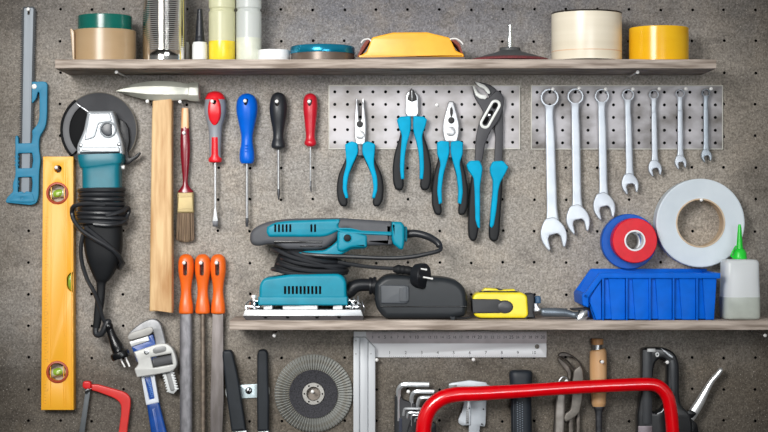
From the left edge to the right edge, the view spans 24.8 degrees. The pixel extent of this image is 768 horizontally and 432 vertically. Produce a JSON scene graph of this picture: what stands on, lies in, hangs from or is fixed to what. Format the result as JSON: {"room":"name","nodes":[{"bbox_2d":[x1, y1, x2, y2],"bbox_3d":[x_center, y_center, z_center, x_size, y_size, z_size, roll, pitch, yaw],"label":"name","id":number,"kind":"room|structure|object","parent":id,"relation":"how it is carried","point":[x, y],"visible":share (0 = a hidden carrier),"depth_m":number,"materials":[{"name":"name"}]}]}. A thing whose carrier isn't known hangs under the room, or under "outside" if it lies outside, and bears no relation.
{"room":"workshop","nodes":[
{"label":"workshop","id":0,"kind":"room"},
{"bbox_2d":[0,0,767,431],"bbox_3d":[0.006,0.026,2.806,1.544,0.984,0.011,0,0,0],"label":"wall","id":1,"kind":"structure","parent":0,"point":[733,33],"depth_m":2.80,"materials":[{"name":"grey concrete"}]},
{"bbox_2d":[60,92,140,366],"bbox_3d":[-0.450,0.021,2.764,0.128,0.436,0.068,0,0,0],"label":"grinder","id":2,"kind":"object","parent":1,"relation":"hanging from","point":[98,129],"visible":1,"depth_m":2.75,"materials":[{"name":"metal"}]},
{"bbox_2d":[79,381,130,431],"bbox_3d":[-0.449,0.334,2.788,0.092,0.142,0.014,0,0,0],"label":"junior hacksaw","id":3,"kind":"object","parent":1,"relation":"hanging from","point":[124,399],"visible":1,"depth_m":2.78,"materials":[{"name":"red metal"}]},
{"bbox_2d":[240,384,256,397],"bbox_3d":[-0.217,0.280,2.797,0.030,0.023,0.006,0,0,0],"label":"wall bracket","id":4,"kind":"object","parent":1,"relation":"attached to","point":[248,390],"visible":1,"depth_m":2.80,"materials":[{"name":"metal"}]},
{"bbox_2d":[223,349,246,431],"bbox_3d":[-0.233,0.308,2.788,0.047,0.190,0.021,0,0,0],"label":"handle","id":5,"kind":"object","parent":4,"relation":"attached to","point":[233,393],"visible":1,"depth_m":2.78,"materials":[{"name":"plastic"}]},
{"bbox_2d":[257,349,269,431],"bbox_3d":[-0.192,0.308,2.788,0.019,0.191,0.021,0,0,0],"label":"handle","id":6,"kind":"object","parent":4,"relation":"attached to","point":[263,390],"visible":1,"depth_m":2.78,"materials":[{"name":"plastic"}]},
{"bbox_2d":[55,59,715,74],"bbox_3d":[0.003,-0.232,2.736,1.010,0.014,0.128,0,0,0],"label":"wooden shelf","id":7,"kind":"object","parent":1,"relation":"attached to","point":[68,66],"visible":1,"depth_m":2.67,"materials":[{"name":"brown wood"}]},
{"bbox_2d":[70,28,135,58],"bbox_3d":[-0.438,-0.264,2.742,0.098,0.054,0.098,0,0,0],"label":"packing tape","id":8,"kind":"object","parent":7,"relation":"on","point":[87,43],"visible":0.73,"depth_m":2.70,"materials":[{"name":"plastic"}]},
{"bbox_2d":[78,13,131,29],"bbox_3d":[-0.437,-0.302,2.742,0.085,0.023,0.085,0,0,0],"label":"tape","id":9,"kind":"object","parent":8,"relation":"on","point":[92,20],"visible":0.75,"depth_m":2.71,"materials":[{"name":"plastic"}]},
{"bbox_2d":[142,0,186,58],"bbox_3d":[-0.343,-0.318,2.736,0.070,0.157,0.070,0,0,-33],"label":"metal can","id":10,"kind":"object","parent":7,"relation":"on","point":[164,21],"visible":0.97,"depth_m":2.71,"materials":[{"name":"metal"}]},
{"bbox_2d":[192,8,206,58],"bbox_3d":[-0.288,-0.282,2.736,0.024,0.085,0.024,0,0,0],"label":"glue bottle","id":11,"kind":"object","parent":7,"relation":"on","point":[199,47],"visible":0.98,"depth_m":2.73,"materials":[{"name":"white plastic"}]},
{"bbox_2d":[209,0,234,58],"bbox_3d":[-0.254,-0.319,2.742,0.042,0.159,0.042,0,0,0],"label":"plastic bottle","id":12,"kind":"object","parent":7,"relation":"on","point":[221,13],"visible":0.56,"depth_m":2.72,"materials":[{"name":"beige plastic"}]},
{"bbox_2d":[236,0,260,58],"bbox_3d":[-0.212,-0.319,2.742,0.040,0.159,0.040,0,0,0],"label":"plastic bottle","id":13,"kind":"object","parent":7,"relation":"on","point":[248,14],"visible":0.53,"depth_m":2.73,"materials":[{"name":"white plastic"}]},
{"bbox_2d":[258,49,289,58],"bbox_3d":[-0.172,-0.249,2.733,0.050,0.019,0.050,0,0,0],"label":"lid","id":14,"kind":"object","parent":7,"relation":"on","point":[263,53],"visible":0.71,"depth_m":2.71,"materials":[{"name":"plastic"}]},
{"bbox_2d":[290,44,354,59],"bbox_3d":[-0.096,-0.252,2.733,0.101,0.025,0.101,0,0,0],"label":"round tin","id":15,"kind":"object","parent":7,"relation":"on","point":[302,51],"visible":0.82,"depth_m":2.69,"materials":[{"name":"teal metal"}]},
{"bbox_2d":[355,32,464,59],"bbox_3d":[0.040,-0.262,2.736,0.169,0.045,0.058,0,0,0],"label":"block","id":16,"kind":"object","parent":7,"relation":"on","point":[395,45],"visible":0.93,"depth_m":2.71,"materials":[{"name":"plastic"}]},
{"bbox_2d":[473,25,547,58],"bbox_3d":[0.197,-0.269,2.733,0.125,0.059,0.125,0,0,0],"label":"pad","id":17,"kind":"object","parent":7,"relation":"on","point":[509,52],"visible":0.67,"depth_m":2.70,"materials":[{"name":"rubber"}]},
{"bbox_2d":[551,9,621,58],"bbox_3d":[0.316,-0.278,2.733,0.111,0.078,0.111,0,0,0],"label":"tape roll","id":18,"kind":"object","parent":7,"relation":"on","point":[575,33],"visible":0.76,"depth_m":2.69,"materials":[{"name":"beige plastic"}]},
{"bbox_2d":[629,25,688,58],"bbox_3d":[0.429,-0.266,2.733,0.093,0.054,0.093,0,0,0],"label":"tape","id":19,"kind":"object","parent":7,"relation":"on","point":[651,41],"visible":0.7,"depth_m":2.69,"materials":[{"name":"yellow plastic"},{"name":"cardboard"}]},
{"bbox_2d":[394,395,435,431],"bbox_3d":[0.051,0.345,2.791,0.070,0.119,0.015,0,0,0],"label":"key holder","id":20,"kind":"object","parent":1,"relation":"attached to","point":[404,424],"visible":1,"depth_m":2.78,"materials":[{"name":"black plastic"}]},
{"bbox_2d":[402,407,420,415],"bbox_3d":[0.046,0.329,2.781,0.036,0.051,0.009,0,0,13],"label":"key","id":21,"kind":"object","parent":20,"relation":"in","point":[405,408],"visible":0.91,"depth_m":2.78,"materials":[{"name":"silver metal"}]},
{"bbox_2d":[396,382,428,420],"bbox_3d":[0.045,0.295,2.781,0.053,0.063,0.013,0,0,9],"label":"key","id":22,"kind":"object","parent":20,"relation":"in","point":[400,386],"visible":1,"depth_m":2.78,"materials":[{"name":"silver metal"}]},
{"bbox_2d":[406,411,418,418],"bbox_3d":[0.049,0.334,2.781,0.030,0.047,0.009,0,0,15],"label":"key","id":23,"kind":"object","parent":20,"relation":"in","point":[411,412],"visible":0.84,"depth_m":2.78,"materials":[{"name":"silver metal"}]},
{"bbox_2d":[409,389,433,425],"bbox_3d":[0.060,0.305,2.782,0.040,0.059,0.012,0,0,12],"label":"key","id":24,"kind":"object","parent":20,"relation":"in","point":[416,391],"visible":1,"depth_m":2.78,"materials":[{"name":"silver metal"}]},
{"bbox_2d":[416,396,430,411],"bbox_3d":[0.067,0.313,2.782,0.034,0.055,0.010,0,0,14],"label":"key","id":25,"kind":"object","parent":20,"relation":"in","point":[419,398],"visible":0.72,"depth_m":2.78,"materials":[{"name":"silver metal"}]},
{"bbox_2d":[328,85,519,148],"bbox_3d":[0.065,-0.158,2.798,0.306,0.103,0.004,0,0,0],"label":"plate","id":26,"kind":"object","parent":1,"relation":"attached to","point":[384,104],"visible":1,"depth_m":2.80,"materials":[{"name":"silver metal"}]},
{"bbox_2d":[337,98,383,206],"bbox_3d":[-0.038,-0.101,2.785,0.075,0.172,0.019,0,0,0],"label":"pliers","id":27,"kind":"object","parent":26,"relation":"hanging from","point":[359,147],"visible":1,"depth_m":2.78,"materials":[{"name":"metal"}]},
{"bbox_2d":[393,88,430,189],"bbox_3d":[0.044,-0.122,2.785,0.062,0.162,0.019,0,0,0],"label":"cutter","id":28,"kind":"object","parent":26,"relation":"hanging from","point":[411,121],"visible":1,"depth_m":2.78,"materials":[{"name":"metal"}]},
{"bbox_2d":[432,101,467,214],"bbox_3d":[0.105,-0.092,2.785,0.058,0.181,0.019,0,0,0],"label":"pliers","id":29,"kind":"object","parent":26,"relation":"hanging from","point":[450,147],"visible":1,"depth_m":2.78,"materials":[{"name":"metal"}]},
{"bbox_2d":[466,82,507,241],"bbox_3d":[0.164,-0.086,2.785,0.066,0.254,0.019,0,0,0],"label":"pliers","id":30,"kind":"object","parent":26,"relation":"hanging from","point":[492,107],"visible":1,"depth_m":2.78,"materials":[{"name":"blue metal"}]},
{"bbox_2d":[449,380,489,431],"bbox_3d":[0.139,0.333,2.789,0.072,0.143,0.012,0,0,0],"label":"caliper","id":31,"kind":"object","parent":1,"relation":"hanging from","point":[473,413],"visible":0.8,"depth_m":2.79,"materials":[{"name":"metal"}]},
{"bbox_2d":[230,316,767,329],"bbox_3d":[0.238,0.167,2.736,0.947,0.015,0.128,0,0,0],"label":"wooden shelf","id":32,"kind":"object","parent":1,"relation":"attached to","point":[238,322],"visible":0.69,"depth_m":2.67,"materials":[{"name":"brown wood"}]},
{"bbox_2d":[243,218,474,319],"bbox_3d":[-0.039,0.082,2.722,0.356,0.158,0.110,0,0,0],"label":"finishing sander","id":33,"kind":"object","parent":32,"relation":"on","point":[312,276],"visible":1,"depth_m":2.69,"materials":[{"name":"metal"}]},
{"bbox_2d":[470,287,540,318],"bbox_3d":[0.190,0.135,2.730,0.108,0.047,0.051,0,0,0],"label":"tape measure","id":34,"kind":"object","parent":32,"relation":"on","point":[495,302],"visible":1,"depth_m":2.71,"materials":[{"name":"yellow plastic"}]},
{"bbox_2d":[540,307,589,319],"bbox_3d":[0.280,0.153,2.704,0.076,0.023,0.032,0,0,0],"label":"wrench","id":35,"kind":"object","parent":32,"relation":"on","point":[582,313],"visible":1,"depth_m":2.70,"materials":[{"name":"metal"}]},
{"bbox_2d":[574,269,719,319],"bbox_3d":[0.409,0.122,2.737,0.212,0.075,0.119,0,0,0],"label":"storage bin","id":36,"kind":"object","parent":32,"relation":"on","point":[609,294],"visible":0.98,"depth_m":2.68,"materials":[{"name":"blue plastic"}]},
{"bbox_2d":[719,224,759,319],"bbox_3d":[0.553,0.086,2.723,0.058,0.147,0.055,0,0,0],"label":"glue bottle","id":37,"kind":"object","parent":32,"relation":"on","point":[739,296],"visible":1,"depth_m":2.70,"materials":[{"name":"white plastic"}]},
{"bbox_2d":[509,370,531,431],"bbox_3d":[0.217,0.324,2.781,0.037,0.158,0.029,0,0,0],"label":"grip","id":38,"kind":"object","parent":1,"relation":"hanging from","point":[521,409],"visible":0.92,"depth_m":2.77,"materials":[{"name":"black rubber"}]},
{"bbox_2d":[416,378,678,431],"bbox_3d":[0.257,0.344,2.739,0.416,0.182,0.025,0,0,0],"label":"saw","id":39,"kind":"object","parent":1,"relation":"hanging from","point":[433,404],"visible":1,"depth_m":2.73,"materials":[{"name":"red paint"}]},
{"bbox_2d":[557,352,582,431],"bbox_3d":[0.296,0.310,2.785,0.041,0.187,0.021,0,0,0],"label":"pliers","id":40,"kind":"object","parent":1,"relation":"hanging from","point":[576,399],"visible":0.89,"depth_m":2.77,"materials":[{"name":"metal"}]},
{"bbox_2d":[531,85,722,149],"bbox_3d":[0.388,-0.158,2.798,0.307,0.103,0.004,0,0,0],"label":"plate","id":41,"kind":"object","parent":1,"relation":"attached to","point":[666,104],"visible":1,"depth_m":2.80,"materials":[{"name":"silver metal"}]},
{"bbox_2d":[625,70,638,78],"bbox_3d":[0.389,-0.222,2.751,0.006,0.006,0.102,0,0,-3],"label":"nail","id":42,"kind":"object","parent":1,"relation":"attached to","point":[637,71],"visible":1,"depth_m":2.73,"materials":[{"name":"silver metal"}]},
{"bbox_3d":[0.352,-0.199,2.788,0.006,0.010,0.027,0,0,0],"label":"nail","id":43,"kind":"object","parent":1,"relation":"attached to","visible":0},
{"bbox_2d":[593,89,614,219],"bbox_3d":[0.350,-0.098,2.787,0.035,0.210,0.010,0,0,0],"label":"wrench","id":44,"kind":"object","parent":43,"relation":"hanging from","point":[602,199],"visible":1,"depth_m":2.78,"materials":[{"name":"silver metal"}]},
{"bbox_3d":[0.345,0.231,2.783,0.006,0.006,0.038,0,0,0],"label":"nail","id":45,"kind":"object","parent":1,"relation":"attached to","visible":0},
{"bbox_2d":[590,338,606,431],"bbox_3d":[0.341,0.299,2.782,0.027,0.209,0.026,0,0,0],"label":"chisel","id":46,"kind":"object","parent":45,"relation":"hanging from","point":[598,371],"visible":0.94,"depth_m":2.77,"materials":[{"name":"brown wood"}]},
{"bbox_3d":[0.395,-0.199,2.788,0.006,0.010,0.027,0,0,0],"label":"nail","id":47,"kind":"object","parent":1,"relation":"attached to","visible":0},
{"bbox_2d":[621,89,638,194],"bbox_3d":[0.391,-0.118,2.787,0.027,0.168,0.010,0,0,0],"label":"wrench","id":48,"kind":"object","parent":47,"relation":"hanging from","point":[628,177],"visible":1,"depth_m":2.78,"materials":[{"name":"silver metal"}]},
{"bbox_3d":[0.437,-0.200,2.788,0.006,0.010,0.027,0,0,0],"label":"nail","id":49,"kind":"object","parent":1,"relation":"attached to","visible":0},
{"bbox_2d":[648,90,661,176],"bbox_3d":[0.431,-0.132,2.787,0.021,0.138,0.010,0,0,0],"label":"wrench","id":50,"kind":"object","parent":49,"relation":"hanging from","point":[654,163],"visible":1,"depth_m":2.78,"materials":[{"name":"silver metal"}]},
{"bbox_3d":[0.479,-0.200,2.788,0.006,0.010,0.027,0,0,0],"label":"nail","id":51,"kind":"object","parent":1,"relation":"attached to","visible":0},
{"bbox_2d":[674,89,686,168],"bbox_3d":[0.472,-0.138,2.787,0.018,0.128,0.010,0,0,0],"label":"wrench","id":52,"kind":"object","parent":51,"relation":"hanging from","point":[680,155],"visible":1,"depth_m":2.78,"materials":[{"name":"silver metal"}]},
{"bbox_3d":[0.519,-0.200,2.788,0.006,0.010,0.027,0,0,0],"label":"nail","id":53,"kind":"object","parent":1,"relation":"attached to","visible":0},
{"bbox_2d":[700,89,711,161],"bbox_3d":[0.513,-0.144,2.787,0.017,0.117,0.010,0,0,0],"label":"wrench","id":54,"kind":"object","parent":53,"relation":"hanging from","point":[705,152],"visible":1,"depth_m":2.78,"materials":[{"name":"silver metal"}]},
{"bbox_3d":[0.501,-0.025,2.781,0.006,0.006,0.041,0,0,0],"label":"nail","id":55,"kind":"object","parent":1,"relation":"attached to","visible":0},
{"bbox_2d":[653,179,744,266],"bbox_3d":[0.500,0.011,2.782,0.140,0.140,0.035,0,0,0],"label":"tape","id":56,"kind":"object","parent":55,"relation":"hanging from","point":[729,210],"visible":0.98,"depth_m":2.77,"materials":[{"name":"white plastic"}]},
{"bbox_3d":[0.399,0.025,2.776,0.006,0.006,0.051,0,0,0],"label":"nail","id":57,"kind":"object","parent":1,"relation":"attached to","visible":0},
{"bbox_2d":[600,214,654,268],"bbox_3d":[0.389,0.041,2.788,0.088,0.088,0.022,0,0,0],"label":"tape","id":58,"kind":"object","parent":57,"relation":"hanging from","point":[605,245],"visible":0.44,"depth_m":2.78,"materials":[{"name":"blue plastic"}]},
{"bbox_2d":[610,218,656,262],"bbox_3d":[0.394,0.039,2.763,0.070,0.070,0.030,0,0,0],"label":"tape","id":59,"kind":"object","parent":57,"relation":"hanging from","point":[648,244],"visible":1,"depth_m":2.75,"materials":[{"name":"red plastic"},{"name":"white plastic"}]},
{"bbox_3d":[-0.317,0.075,2.785,0.006,0.006,0.033,0,0,0],"label":"nail","id":60,"kind":"object","parent":1,"relation":"attached to","visible":0},
{"bbox_2d":[178,254,193,431],"bbox_3d":[-0.315,0.232,2.786,0.025,0.344,0.020,0,0,0],"label":"file","id":61,"kind":"object","parent":60,"relation":"hanging from","point":[186,304],"visible":1,"depth_m":2.78,"materials":[{"name":"orange plastic"}]},
{"bbox_3d":[-0.290,0.075,2.785,0.006,0.006,0.033,0,0,0],"label":"nail","id":62,"kind":"object","parent":1,"relation":"attached to","visible":0},
{"bbox_2d":[195,254,209,431],"bbox_3d":[-0.289,0.232,2.786,0.025,0.344,0.020,0,0,0],"label":"file","id":63,"kind":"object","parent":62,"relation":"hanging from","point":[202,303],"visible":1,"depth_m":2.78,"materials":[{"name":"orange plastic"}]},
{"bbox_3d":[-0.265,0.075,2.785,0.006,0.006,0.033,0,0,0],"label":"nail","id":64,"kind":"object","parent":1,"relation":"attached to","visible":0},
{"bbox_2d":[210,254,225,431],"bbox_3d":[-0.264,0.232,2.786,0.025,0.344,0.020,0,0,0],"label":"file","id":65,"kind":"object","parent":64,"relation":"hanging from","point":[218,303],"visible":1,"depth_m":2.78,"materials":[{"name":"orange plastic"}]},
{"bbox_3d":[-0.114,0.279,2.789,0.006,0.007,0.025,0,0,0],"label":"nail","id":66,"kind":"object","parent":1,"relation":"attached to","visible":0},
{"bbox_2d":[274,354,352,431],"bbox_3d":[-0.113,0.283,2.792,0.125,0.125,0.014,0,0,0],"label":"disc","id":67,"kind":"object","parent":66,"relation":"hanging from","point":[331,384],"visible":1,"depth_m":2.79,"materials":[{"name":"fabric"}]},
{"bbox_3d":[-0.322,-0.180,2.781,0.006,0.007,0.041,0,0,0],"label":"nail","id":68,"kind":"object","parent":1,"relation":"attached to","visible":0},
{"bbox_2d":[116,81,199,312],"bbox_3d":[-0.357,-0.030,2.771,0.130,0.366,0.033,0,0,0],"label":"hammer","id":69,"kind":"object","parent":68,"relation":"hanging from","point":[162,94],"visible":1,"depth_m":2.76,"materials":[{"name":"brown wood"}]},
{"bbox_3d":[-0.567,-0.329,2.795,0.006,0.007,0.014,0,0,0],"label":"nail","id":70,"kind":"object","parent":1,"relation":"attached to","visible":0},
{"bbox_2d":[6,6,47,204],"bbox_3d":[-0.569,-0.176,2.792,0.066,0.317,0.012,0,0,0],"label":"saw","id":71,"kind":"object","parent":70,"relation":"hanging from","point":[27,145],"visible":1,"depth_m":2.79,"materials":[{"name":"metal"}]},
{"bbox_3d":[0.290,0.262,2.788,0.006,0.007,0.027,0,0,0],"label":"nail","id":72,"kind":"object","parent":1,"relation":"attached to","visible":0},
{"bbox_2d":[553,376,567,431],"bbox_3d":[0.281,0.329,2.782,0.026,0.149,0.011,0,0,0],"label":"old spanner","id":73,"kind":"object","parent":72,"relation":"hanging from","point":[559,409],"visible":0.64,"depth_m":2.78,"materials":[{"name":"metal"}]},
{"bbox_3d":[-0.318,-0.132,2.791,0.006,0.007,0.022,0,0,0],"label":"nail","id":74,"kind":"object","parent":1,"relation":"attached to","visible":0},
{"bbox_2d":[176,108,194,242],"bbox_3d":[-0.317,-0.065,2.788,0.029,0.214,0.015,0,0,0],"label":"brush","id":75,"kind":"object","parent":74,"relation":"hanging from","point":[185,197],"visible":1,"depth_m":2.78,"materials":[{"name":"brown wood"}]},
{"bbox_3d":[-0.369,0.200,2.797,0.006,0.006,0.010,0,0,0],"label":"nail","id":76,"kind":"object","parent":1,"relation":"attached to","visible":0},
{"bbox_2d":[128,319,178,431],"bbox_3d":[-0.366,0.284,2.780,0.081,0.242,0.024,0,0,0],"label":"wrench","id":77,"kind":"object","parent":76,"relation":"hanging from","point":[147,349],"visible":1,"depth_m":2.78,"materials":[{"name":"grey metal"}]},
{"bbox_3d":[-0.272,-0.181,2.783,0.006,0.007,0.038,0,0,0],"label":"nail","id":78,"kind":"object","parent":1,"relation":"attached to","visible":0},
{"bbox_2d":[204,91,225,226],"bbox_3d":[-0.268,-0.091,2.782,0.033,0.215,0.034,0,0,-39],"label":"screwdriver","id":79,"kind":"object","parent":78,"relation":"hanging from","point":[214,113],"visible":0.98,"depth_m":2.77,"materials":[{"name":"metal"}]},
{"bbox_3d":[-0.220,-0.182,2.783,0.006,0.007,0.038,0,0,0],"label":"nail","id":80,"kind":"object","parent":1,"relation":"attached to","visible":0},
{"bbox_2d":[236,93,257,226],"bbox_3d":[-0.218,-0.089,2.782,0.034,0.212,0.030,0,0,0],"label":"screwdriver","id":81,"kind":"object","parent":80,"relation":"hanging from","point":[246,114],"visible":1,"depth_m":2.77,"materials":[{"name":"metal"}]},
{"bbox_3d":[-0.170,-0.181,2.784,0.006,0.007,0.035,0,0,0],"label":"nail","id":82,"kind":"object","parent":1,"relation":"attached to","visible":0},
{"bbox_2d":[269,92,286,199],"bbox_3d":[-0.168,-0.111,2.782,0.028,0.171,0.025,0,0,0],"label":"screwdriver","id":83,"kind":"object","parent":82,"relation":"hanging from","point":[278,114],"visible":1,"depth_m":2.77,"materials":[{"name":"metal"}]},
{"bbox_3d":[-0.118,-0.181,2.786,0.006,0.007,0.032,0,0,0],"label":"nail","id":84,"kind":"object","parent":1,"relation":"attached to","visible":0},
{"bbox_2d":[303,93,317,191],"bbox_3d":[-0.117,-0.117,2.782,0.023,0.157,0.020,0,0,0],"label":"screwdriver","id":85,"kind":"object","parent":84,"relation":"hanging from","point":[310,112],"visible":1,"depth_m":2.78,"materials":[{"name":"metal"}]},
{"bbox_3d":[-0.520,-0.076,2.788,0.006,0.006,0.027,0,0,0],"label":"nail","id":86,"kind":"object","parent":1,"relation":"attached to","visible":0},
{"bbox_2d":[41,157,75,409],"bbox_3d":[-0.518,0.107,2.788,0.052,0.402,0.024,0,0,0],"label":"spirit level","id":87,"kind":"object","parent":86,"relation":"hanging from","point":[58,361],"visible":1,"depth_m":2.78,"materials":[{"name":"wood"}]},
{"bbox_3d":[-0.012,0.229,2.791,0.006,0.007,0.022,0,0,0],"label":"nail","id":88,"kind":"object","parent":1,"relation":"attached to","visible":0},
{"bbox_2d":[353,331,546,431],"bbox_3d":[0.105,0.295,2.790,0.308,0.220,0.020,0,0,0],"label":"square","id":89,"kind":"object","parent":88,"relation":"hanging from","point":[367,345],"visible":1,"depth_m":2.79,"materials":[{"name":"metal"}]},
{"bbox_3d":[0.448,0.232,2.783,0.006,0.007,0.038,0,0,0],"label":"nail","id":90,"kind":"object","parent":1,"relation":"attached to","visible":0},
{"bbox_2d":[635,347,722,431],"bbox_3d":[0.469,0.305,2.780,0.138,0.194,0.028,0,0,0],"label":"gun","id":91,"kind":"object","parent":90,"relation":"hanging from","point":[647,420],"visible":0.9,"depth_m":2.77,"materials":[{"name":"metal"}]},
{"bbox_3d":[0.268,-0.199,2.788,0.006,0.010,0.027,0,0,0],"label":"nail","id":92,"kind":"object","parent":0,"visible":0},
{"bbox_2d":[540,88,566,250],"bbox_3d":[0.270,-0.074,2.787,0.042,0.259,0.010,0,0,0],"label":"wrench","id":93,"kind":"object","parent":92,"relation":"hanging from","point":[551,225],"visible":1,"depth_m":2.78,"materials":[{"name":"silver metal"}]},
{"bbox_3d":[0.309,-0.201,2.788,0.006,0.010,0.027,0,0,0],"label":"nail","id":94,"kind":"object","parent":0,"visible":0},
{"bbox_2d":[566,88,589,233],"bbox_3d":[0.309,-0.087,2.787,0.038,0.233,0.010,0,0,0],"label":"wrench","id":95,"kind":"object","parent":94,"relation":"hanging from","point":[576,211],"visible":1,"depth_m":2.78,"materials":[{"name":"silver metal"}]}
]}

